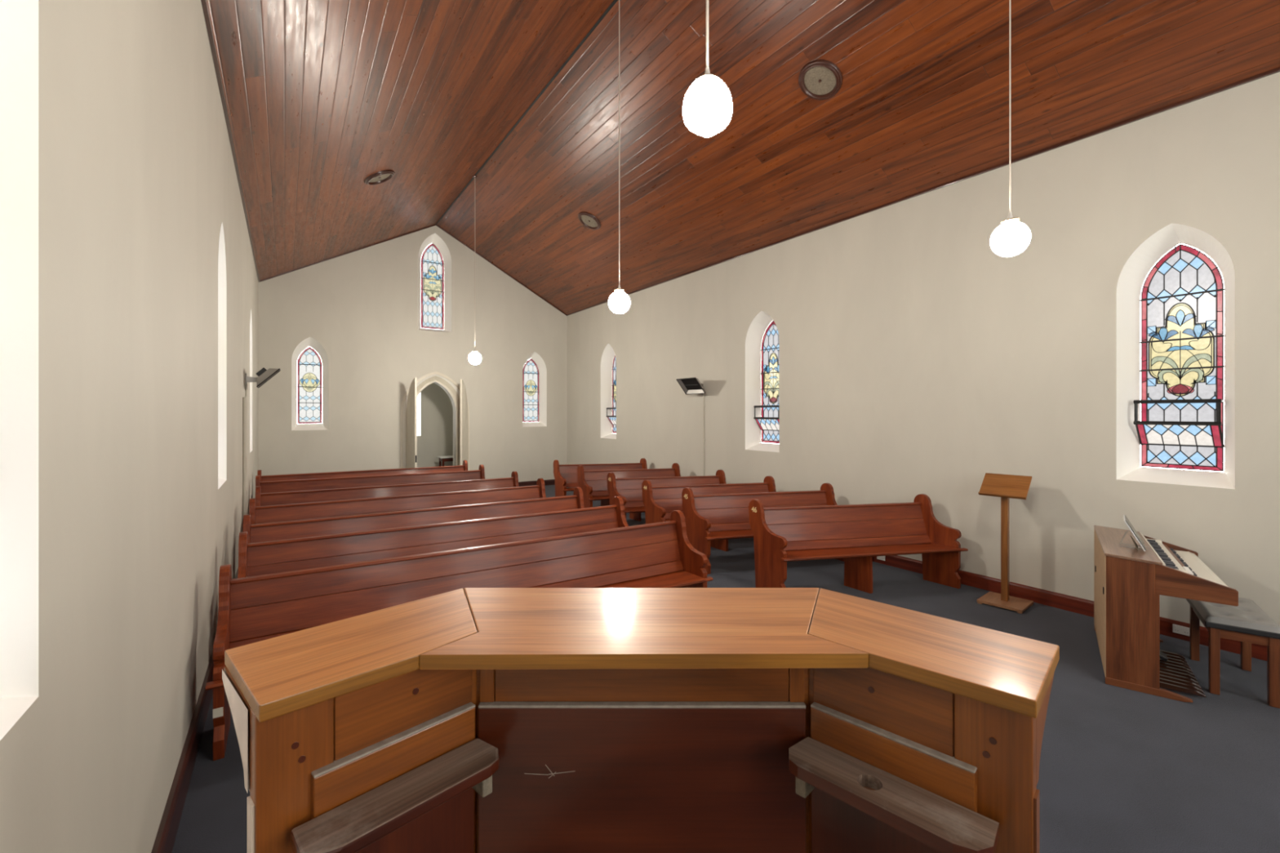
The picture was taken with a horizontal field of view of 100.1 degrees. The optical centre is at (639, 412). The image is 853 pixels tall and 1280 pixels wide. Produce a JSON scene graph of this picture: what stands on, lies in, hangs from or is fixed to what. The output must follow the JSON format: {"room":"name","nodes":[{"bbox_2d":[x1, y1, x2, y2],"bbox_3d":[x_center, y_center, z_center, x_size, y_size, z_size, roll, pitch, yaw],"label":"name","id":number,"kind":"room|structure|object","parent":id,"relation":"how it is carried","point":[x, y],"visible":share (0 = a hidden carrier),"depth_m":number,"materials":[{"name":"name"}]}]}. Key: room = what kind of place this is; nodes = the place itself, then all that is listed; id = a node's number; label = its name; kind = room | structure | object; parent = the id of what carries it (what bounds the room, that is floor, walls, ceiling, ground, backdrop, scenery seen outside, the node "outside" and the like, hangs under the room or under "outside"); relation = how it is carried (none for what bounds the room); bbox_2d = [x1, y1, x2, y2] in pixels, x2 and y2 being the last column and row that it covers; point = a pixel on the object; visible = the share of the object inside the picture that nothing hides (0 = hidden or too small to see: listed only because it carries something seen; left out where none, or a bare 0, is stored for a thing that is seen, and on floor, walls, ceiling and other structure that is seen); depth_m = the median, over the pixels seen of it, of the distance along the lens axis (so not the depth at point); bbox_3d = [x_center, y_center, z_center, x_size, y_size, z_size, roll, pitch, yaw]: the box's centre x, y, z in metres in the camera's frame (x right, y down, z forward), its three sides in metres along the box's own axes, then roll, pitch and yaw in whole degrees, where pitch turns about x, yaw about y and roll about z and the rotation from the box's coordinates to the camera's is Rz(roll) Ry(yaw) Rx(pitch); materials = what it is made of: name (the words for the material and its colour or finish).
{"room":"house of worship","nodes":[
{"label":"house of worship","id":0,"kind":"room"},
{"bbox_2d":[0,0,258,852],"bbox_3d":[-3.592,-0.352,4.260,0.360,4.804,16.990,0,0,-34],"label":"wall","id":1,"kind":"structure","parent":0,"point":[129,283],"depth_m":1.71,"materials":[{"name":"paint"}]},
{"bbox_2d":[151,567,238,852],"bbox_3d":[-3.427,1.913,4.369,0.034,0.175,16.270,0,0,-34],"label":"baseboard","id":2,"kind":"structure","parent":1,"relation":"attached to","point":[167,830],"depth_m":2.77,"materials":[{"name":"brown wood"}]},
{"bbox_2d":[200,0,260,282],"bbox_3d":[-3.430,-2.726,4.367,0.028,0.032,16.270,0,0,-34],"label":"trim","id":3,"kind":"structure","parent":1,"relation":"attached to","point":[204,3],"depth_m":4.75,"materials":[{"name":"brown wood"}]},
{"bbox_2d":[242,397,247,532],"bbox_3d":[-5.180,0.810,7.029,0.047,2.020,0.047,0,0,-34],"label":"conduit","id":4,"kind":"object","parent":1,"relation":"attached to","point":[244,399],"visible":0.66,"depth_m":7.01,"materials":[{"name":"beige"}]},
{"bbox_2d":[244,367,279,397],"bbox_3d":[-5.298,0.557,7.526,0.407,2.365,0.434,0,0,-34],"label":"wall heater","id":5,"kind":"object","parent":1,"relation":"attached to","point":[264,375],"visible":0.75,"depth_m":7.42,"materials":[{"name":"grey paint"}]},
{"bbox_2d":[258,225,567,481],"bbox_3d":[-5.087,-1.284,13.242,7.063,6.667,0.360,0,0,-34],"label":"wall","id":6,"kind":"structure","parent":0,"point":[359,310],"depth_m":12.62,"materials":[{"name":"paint"}]},
{"bbox_2d":[297,346,322,423],"bbox_3d":[-7.323,-0.607,11.886,0.508,1.713,0.026,0,0,-34],"label":"window","id":7,"kind":"structure","parent":6,"relation":"in","point":[309,365],"depth_m":11.89,"materials":[{"name":"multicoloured glass"}]},
{"bbox_2d":[260,224,435,281],"bbox_3d":[-6.447,-3.654,12.108,3.529,1.885,0.030,0,0,-34],"label":"trim","id":8,"kind":"structure","parent":6,"relation":"attached to","point":[433,224],"depth_m":12.01,"materials":[{"name":"brown wood"}]},
{"bbox_2d":[420,243,444,329],"bbox_3d":[-5.155,-3.146,13.321,0.586,2.143,0.026,0,0,-34],"label":"window","id":9,"kind":"structure","parent":6,"relation":"in","point":[432,263],"depth_m":13.31,"materials":[{"name":"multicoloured glass"}]},
{"bbox_2d":[400,371,469,470],"bbox_3d":[-5.036,0.500,13.167,1.620,3.000,0.222,0,0,-34],"label":"door","id":10,"kind":"structure","parent":6,"relation":"in","point":[450,389],"depth_m":13.33,"materials":[{"name":"beige paint"}]},
{"bbox_2d":[406,377,417,467],"bbox_3d":[-5.287,0.599,12.405,0.053,2.777,0.756,0,0,-37],"label":"door","id":11,"kind":"structure","parent":10,"relation":"attached to","point":[411,406],"depth_m":12.29,"materials":[{"name":"beige paint"}]},
{"bbox_2d":[460,379,467,465],"bbox_3d":[-4.297,0.599,13.109,0.055,2.777,0.748,0,0,-7],"label":"door","id":12,"kind":"structure","parent":10,"relation":"attached to","point":[464,399],"depth_m":12.97,"materials":[{"name":"beige paint"}]},
{"bbox_2d":[435,224,566,315],"bbox_3d":[-3.512,-3.654,14.051,3.529,1.885,0.030,0,0,-34],"label":"trim","id":13,"kind":"structure","parent":6,"relation":"attached to","point":[436,224],"depth_m":13.92,"materials":[{"name":"brown wood"}]},
{"bbox_2d":[522,358,539,422],"bbox_3d":[-3.004,-0.613,14.745,0.520,1.755,0.026,0,0,-34],"label":"window","id":14,"kind":"structure","parent":6,"relation":"in","point":[531,373],"depth_m":14.74,"materials":[{"name":"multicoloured glass"}]},
{"bbox_2d":[518,479,555,486],"bbox_3d":[-3.150,1.924,14.296,2.670,0.152,0.022,0,0,-34],"label":"baseboard","id":15,"kind":"structure","parent":6,"relation":"attached to","point":[552,482],"depth_m":14.48,"materials":[{"name":"brown wood"}]},
{"bbox_2d":[417,382,453,467],"bbox_3d":[-5.808,0.300,14.342,2.850,3.440,2.270,0,0,-34],"label":"wall","id":16,"kind":"structure","parent":0,"point":[435,439],"depth_m":15.35,"materials":[{"name":"paint"}]},
{"bbox_2d":[417,394,419,435],"bbox_3d":[-6.501,-0.270,15.191,0.460,1.860,0.010,0,0,-34],"label":"window","id":17,"kind":"structure","parent":16,"relation":"in","point":[418,397],"depth_m":15.30,"materials":[{"name":"grey"}]},
{"bbox_2d":[172,484,1279,852],"bbox_3d":[-1.250,2.050,7.447,7.463,0.100,19.200,0,0,-34],"label":"floor","id":18,"kind":"structure","parent":0,"point":[1122,770],"depth_m":3.17,"materials":[{"name":"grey carpet"}]},
{"bbox_2d":[257,460,467,481],"bbox_3d":[-4.925,1.490,9.902,3.550,1.020,0.568,0,0,-33],"label":"pew","id":19,"kind":"object","parent":18,"relation":"on","point":[464,467],"visible":0.27,"depth_m":9.97,"materials":[{"name":"brown wood"}]},
{"bbox_2d":[255,464,484,493],"bbox_3d":[-4.340,1.490,9.047,3.550,1.020,0.568,0,0,-31],"label":"pew","id":20,"kind":"object","parent":18,"relation":"on","point":[272,486],"visible":0.23,"depth_m":9.07,"materials":[{"name":"brown wood"}]},
{"bbox_2d":[255,471,519,515],"bbox_3d":[-3.468,1.490,7.877,3.603,1.020,0.568,0,0,-31],"label":"pew","id":21,"kind":"object","parent":18,"relation":"on","point":[351,493],"visible":0.29,"depth_m":7.86,"materials":[{"name":"brown wood"}]},
{"bbox_2d":[248,478,546,524],"bbox_3d":[-2.841,1.490,6.891,3.593,1.020,0.568,0,0,-32],"label":"pew","id":22,"kind":"object","parent":18,"relation":"on","point":[302,511],"visible":0.33,"depth_m":6.85,"materials":[{"name":"brown wood"}]},
{"bbox_2d":[243,487,584,543],"bbox_3d":[-2.179,1.490,5.922,3.616,1.020,0.568,0,0,-33],"label":"pew","id":23,"kind":"object","parent":18,"relation":"on","point":[270,531],"visible":0.26,"depth_m":5.87,"materials":[{"name":"brown wood"}]},
{"bbox_2d":[237,496,628,577],"bbox_3d":[-1.644,1.490,5.174,3.641,1.020,0.568,0,0,-32],"label":"pew","id":24,"kind":"object","parent":18,"relation":"on","point":[266,557],"visible":0.46,"depth_m":5.06,"materials":[{"name":"brown wood"}]},
{"bbox_2d":[436,455,453,466],"bbox_3d":[-5.180,1.613,14.980,0.860,0.774,0.500,0,0,-34],"label":"side table","id":25,"kind":"object","parent":18,"relation":"on","point":[450,458],"visible":0.34,"depth_m":14.71,"materials":[{"name":"brown wood"}]},
{"bbox_2d":[205,510,712,760],"bbox_3d":[-1.034,1.490,4.245,3.702,1.020,0.568,0,0,-32],"label":"pew","id":26,"kind":"object","parent":18,"relation":"on","point":[258,608],"visible":0.75,"depth_m":4.10,"materials":[{"name":"brown wood"}]},
{"bbox_2d":[553,457,647,506],"bbox_3d":[-0.711,1.490,11.117,2.121,1.020,0.541,0,0,-13],"label":"pew","id":27,"kind":"object","parent":18,"relation":"on","point":[564,474],"visible":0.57,"depth_m":11.09,"materials":[{"name":"brown wood"}]},
{"bbox_2d":[577,462,680,521],"bbox_3d":[-0.087,1.490,10.014,2.117,1.020,0.543,0,0,-14],"label":"pew","id":28,"kind":"object","parent":18,"relation":"on","point":[596,489],"visible":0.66,"depth_m":9.99,"materials":[{"name":"brown wood"}]},
{"bbox_2d":[222,587,1059,852],"bbox_3d":[0.012,1.225,1.093,1.595,1.550,0.566,0,0,0],"label":"pulpit","id":29,"kind":"object","parent":18,"relation":"on","point":[466,720],"visible":1,"depth_m":1.06,"materials":[{"name":"brown wood"}]},
{"bbox_2d":[290,738,499,852],"bbox_3d":[-0.411,0.681,0.953,0.100,0.023,0.349,0,0,43],"label":"shelf","id":30,"kind":"object","parent":29,"relation":"attached to","point":[352,821],"depth_m":0.93,"materials":[{"name":"brown wood"}]},
{"bbox_2d":[788,737,999,852],"bbox_3d":[0.430,0.681,0.957,0.347,0.023,0.100,0,0,44],"label":"shelf","id":31,"kind":"object","parent":29,"relation":"attached to","point":[943,820],"depth_m":0.93,"materials":[{"name":"brown wood"}]},
{"bbox_2d":[607,469,726,519],"bbox_3d":[0.571,1.490,8.817,2.173,1.020,0.540,0,0,-13],"label":"pew","id":32,"kind":"object","parent":18,"relation":"on","point":[633,500],"visible":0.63,"depth_m":8.82,"materials":[{"name":"brown wood"}]},
{"bbox_2d":[641,475,776,551],"bbox_3d":[1.165,1.490,7.879,2.219,1.020,0.544,0,0,-14],"label":"pew","id":33,"kind":"object","parent":18,"relation":"on","point":[656,510],"visible":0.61,"depth_m":7.85,"materials":[{"name":"brown wood"}]},
{"bbox_2d":[681,483,844,574],"bbox_3d":[1.726,1.490,7.060,2.303,1.020,0.541,0,0,-13],"label":"pew","id":34,"kind":"object","parent":18,"relation":"on","point":[708,517],"visible":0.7,"depth_m":7.04,"materials":[{"name":"brown wood"}]},
{"bbox_2d":[748,493,968,593],"bbox_3d":[2.470,1.490,6.088,2.422,1.020,0.534,0,0,-11],"label":"pew","id":35,"kind":"object","parent":18,"relation":"on","point":[855,534],"visible":0.96,"depth_m":6.13,"materials":[{"name":"brown wood"}]},
{"bbox_2d":[977,472,1033,613],"bbox_3d":[3.811,1.328,5.593,0.400,1.344,0.420,0,0,-41],"label":"music stand","id":36,"kind":"object","parent":18,"relation":"on","point":[1006,486],"visible":1,"depth_m":5.57,"materials":[{"name":"brown wood"}]},
{"bbox_2d":[1093,524,1238,702],"bbox_3d":[4.065,1.519,4.239,0.674,0.963,1.247,0,0,37],"label":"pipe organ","id":37,"kind":"object","parent":18,"relation":"on","point":[1129,583],"visible":0.98,"depth_m":3.88,"materials":[{"name":"brown wood"}]},
{"bbox_2d":[1119,515,1149,551],"bbox_3d":[3.825,0.931,4.149,0.172,0.222,0.300,0,0,41],"label":"book stand","id":38,"kind":"object","parent":37,"relation":"on","point":[1126,520],"visible":1,"depth_m":4.11,"materials":[{"name":"silver metal"}]},
{"bbox_2d":[1186,597,1279,708],"bbox_3d":[4.402,1.724,3.993,0.380,0.552,0.730,0,0,37],"label":"stool","id":39,"kind":"object","parent":18,"relation":"on","point":[1246,623],"visible":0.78,"depth_m":3.80,"materials":[{"name":"brown wood"}]},
{"bbox_2d":[206,0,1279,314],"bbox_3d":[-0.497,-3.674,6.309,7.263,2.006,16.870,0,0,-34],"label":"ceiling","id":40,"kind":"structure","parent":0,"point":[921,104],"depth_m":6.21,"materials":[{"name":"brown wood"}]},
{"bbox_2d":[364,169,394,185],"bbox_3d":[-3.990,-3.601,8.199,0.430,0.250,0.475,0,0,-26],"label":"ceiling vent","id":41,"kind":"object","parent":40,"relation":"in","point":[380,177],"visible":1,"depth_m":8.19,"materials":[{"name":"brown wood"}]},
{"bbox_2d":[368,173,390,182],"bbox_3d":[-3.989,-3.605,8.201,0.314,0.174,0.348,0,0,-34],"label":"grille","id":42,"kind":"object","parent":41,"relation":"attached to","point":[374,177],"depth_m":8.22,"materials":[{"name":"beige metal"}]},
{"bbox_2d":[468,175,481,364],"bbox_3d":[-3.203,-2.767,10.400,0.244,3.678,0.244,0,0,-34],"label":"pendant lamp","id":43,"kind":"object","parent":40,"relation":"hanging from","point":[474,357],"visible":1,"depth_m":10.39,"materials":[{"name":"white glass"}]},
{"bbox_2d":[435,0,617,224],"bbox_3d":[-0.497,-4.591,6.309,0.035,0.018,16.270,0,0,-34],"label":"trim","id":44,"kind":"structure","parent":40,"relation":"attached to","point":[614,2],"depth_m":7.64,"materials":[{"name":"brown wood"}]},
{"bbox_2d":[577,211,600,230],"bbox_3d":[-0.960,-3.653,10.218,0.428,0.250,0.475,0,0,-37],"label":"ceiling vent","id":45,"kind":"object","parent":40,"relation":"in","point":[588,220],"visible":1,"depth_m":10.20,"materials":[{"name":"brown wood"}]},
{"bbox_2d":[581,215,597,226],"bbox_3d":[-0.961,-3.656,10.217,0.314,0.174,0.348,0,0,-34],"label":"grille","id":46,"kind":"object","parent":45,"relation":"attached to","point":[587,220],"depth_m":10.23,"materials":[{"name":"beige metal"}]},
{"bbox_2d":[608,0,630,314],"bbox_3d":[-0.228,-2.847,5.905,0.244,3.518,0.244,0,0,-34],"label":"pendant lamp","id":47,"kind":"object","parent":40,"relation":"hanging from","point":[619,302],"visible":1,"depth_m":5.86,"materials":[{"name":"white glass"}]},
{"bbox_2d":[682,0,732,137],"bbox_3d":[0.304,-2.534,2.420,0.224,2.577,0.224,0,0,-34],"label":"pendant lamp","id":48,"kind":"object","parent":40,"relation":"hanging from","point":[707,109],"visible":1,"depth_m":2.35,"materials":[{"name":"white glass"}]},
{"bbox_2d":[798,58,842,100],"bbox_3d":[1.972,-3.632,5.862,0.428,0.250,0.475,0,0,-37],"label":"ceiling vent","id":49,"kind":"object","parent":40,"relation":"in","point":[820,79],"visible":1,"depth_m":5.84,"materials":[{"name":"brown wood"}]},
{"bbox_2d":[804,66,835,94],"bbox_3d":[1.971,-3.635,5.862,0.314,0.174,0.348,0,0,-34],"label":"grille","id":50,"kind":"object","parent":49,"relation":"attached to","point":[817,80],"depth_m":5.86,"materials":[{"name":"beige metal"}]},
{"bbox_2d":[990,0,1031,257],"bbox_3d":[2.669,-2.525,3.866,0.244,2.794,0.244,0,0,-34],"label":"pendant lamp","id":51,"kind":"object","parent":40,"relation":"hanging from","point":[1011,238],"visible":1,"depth_m":3.81,"materials":[{"name":"white glass"}]},
{"bbox_2d":[567,71,1279,626],"bbox_3d":[2.598,-0.352,8.358,0.360,4.804,16.990,0,0,-34],"label":"wall","id":52,"kind":"structure","parent":0,"point":[917,357],"depth_m":5.99,"materials":[{"name":"paint"}]},
{"bbox_2d":[606,355,616,433],"bbox_3d":[-0.612,-0.519,13.243,0.191,2.088,0.586,0,0,-34],"label":"window","id":53,"kind":"structure","parent":52,"relation":"in","point":[612,419],"depth_m":13.41,"materials":[{"name":"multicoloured glass"}]},
{"bbox_2d":[675,377,705,475],"bbox_3d":[1.016,0.548,10.051,0.416,2.365,0.574,0,0,-34],"label":"wall heater","id":54,"kind":"object","parent":52,"relation":"attached to","point":[689,385],"visible":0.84,"depth_m":10.10,"materials":[{"name":"grey paint"}]},
{"bbox_2d":[680,378,701,390],"bbox_3d":[0.956,-0.528,10.011,0.164,0.193,0.414,0,0,-34],"label":"grille","id":55,"kind":"object","parent":54,"relation":"attached to","point":[688,384],"depth_m":10.02,"materials":[{"name":"black metal"}]},
{"bbox_2d":[753,320,779,444],"bbox_3d":[2.187,-0.519,9.015,0.191,2.088,0.586,0,0,-34],"label":"window","id":56,"kind":"structure","parent":52,"relation":"in","point":[769,422],"depth_m":9.10,"materials":[{"name":"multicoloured glass"}]},
{"bbox_2d":[876,555,885,560],"bbox_3d":[3.187,1.915,7.087,0.016,0.072,0.115,0,0,-34],"label":"power outlet","id":57,"kind":"object","parent":52,"relation":"attached to","point":[880,557],"visible":0.63,"depth_m":7.07,"materials":[{"name":"white plastic"}]},
{"bbox_2d":[571,482,1266,661],"bbox_3d":[2.439,1.924,8.253,0.022,0.152,16.270,0,0,-34],"label":"baseboard","id":58,"kind":"structure","parent":52,"relation":"attached to","point":[1067,602],"depth_m":5.53,"materials":[{"name":"brown wood"}]},
{"bbox_2d":[566,66,1279,315],"bbox_3d":[2.436,-2.726,8.251,0.028,0.032,16.270,0,0,-34],"label":"trim","id":59,"kind":"structure","parent":52,"relation":"attached to","point":[1277,69],"depth_m":5.75,"materials":[{"name":"brown wood"}]},
{"bbox_2d":[1133,243,1224,471],"bbox_3d":[4.914,-0.519,4.896,0.191,2.088,0.586,0,0,-34],"label":"window","id":60,"kind":"structure","parent":52,"relation":"in","point":[1181,424],"depth_m":4.92,"materials":[{"name":"multicoloured glass"}]},
{"bbox_2d":[1172,624,1189,635],"bbox_3d":[4.761,1.915,4.711,0.016,0.072,0.115,0,0,-34],"label":"power outlet","id":61,"kind":"object","parent":52,"relation":"attached to","point":[1180,629],"visible":0.88,"depth_m":4.71,"materials":[{"name":"white plastic"}]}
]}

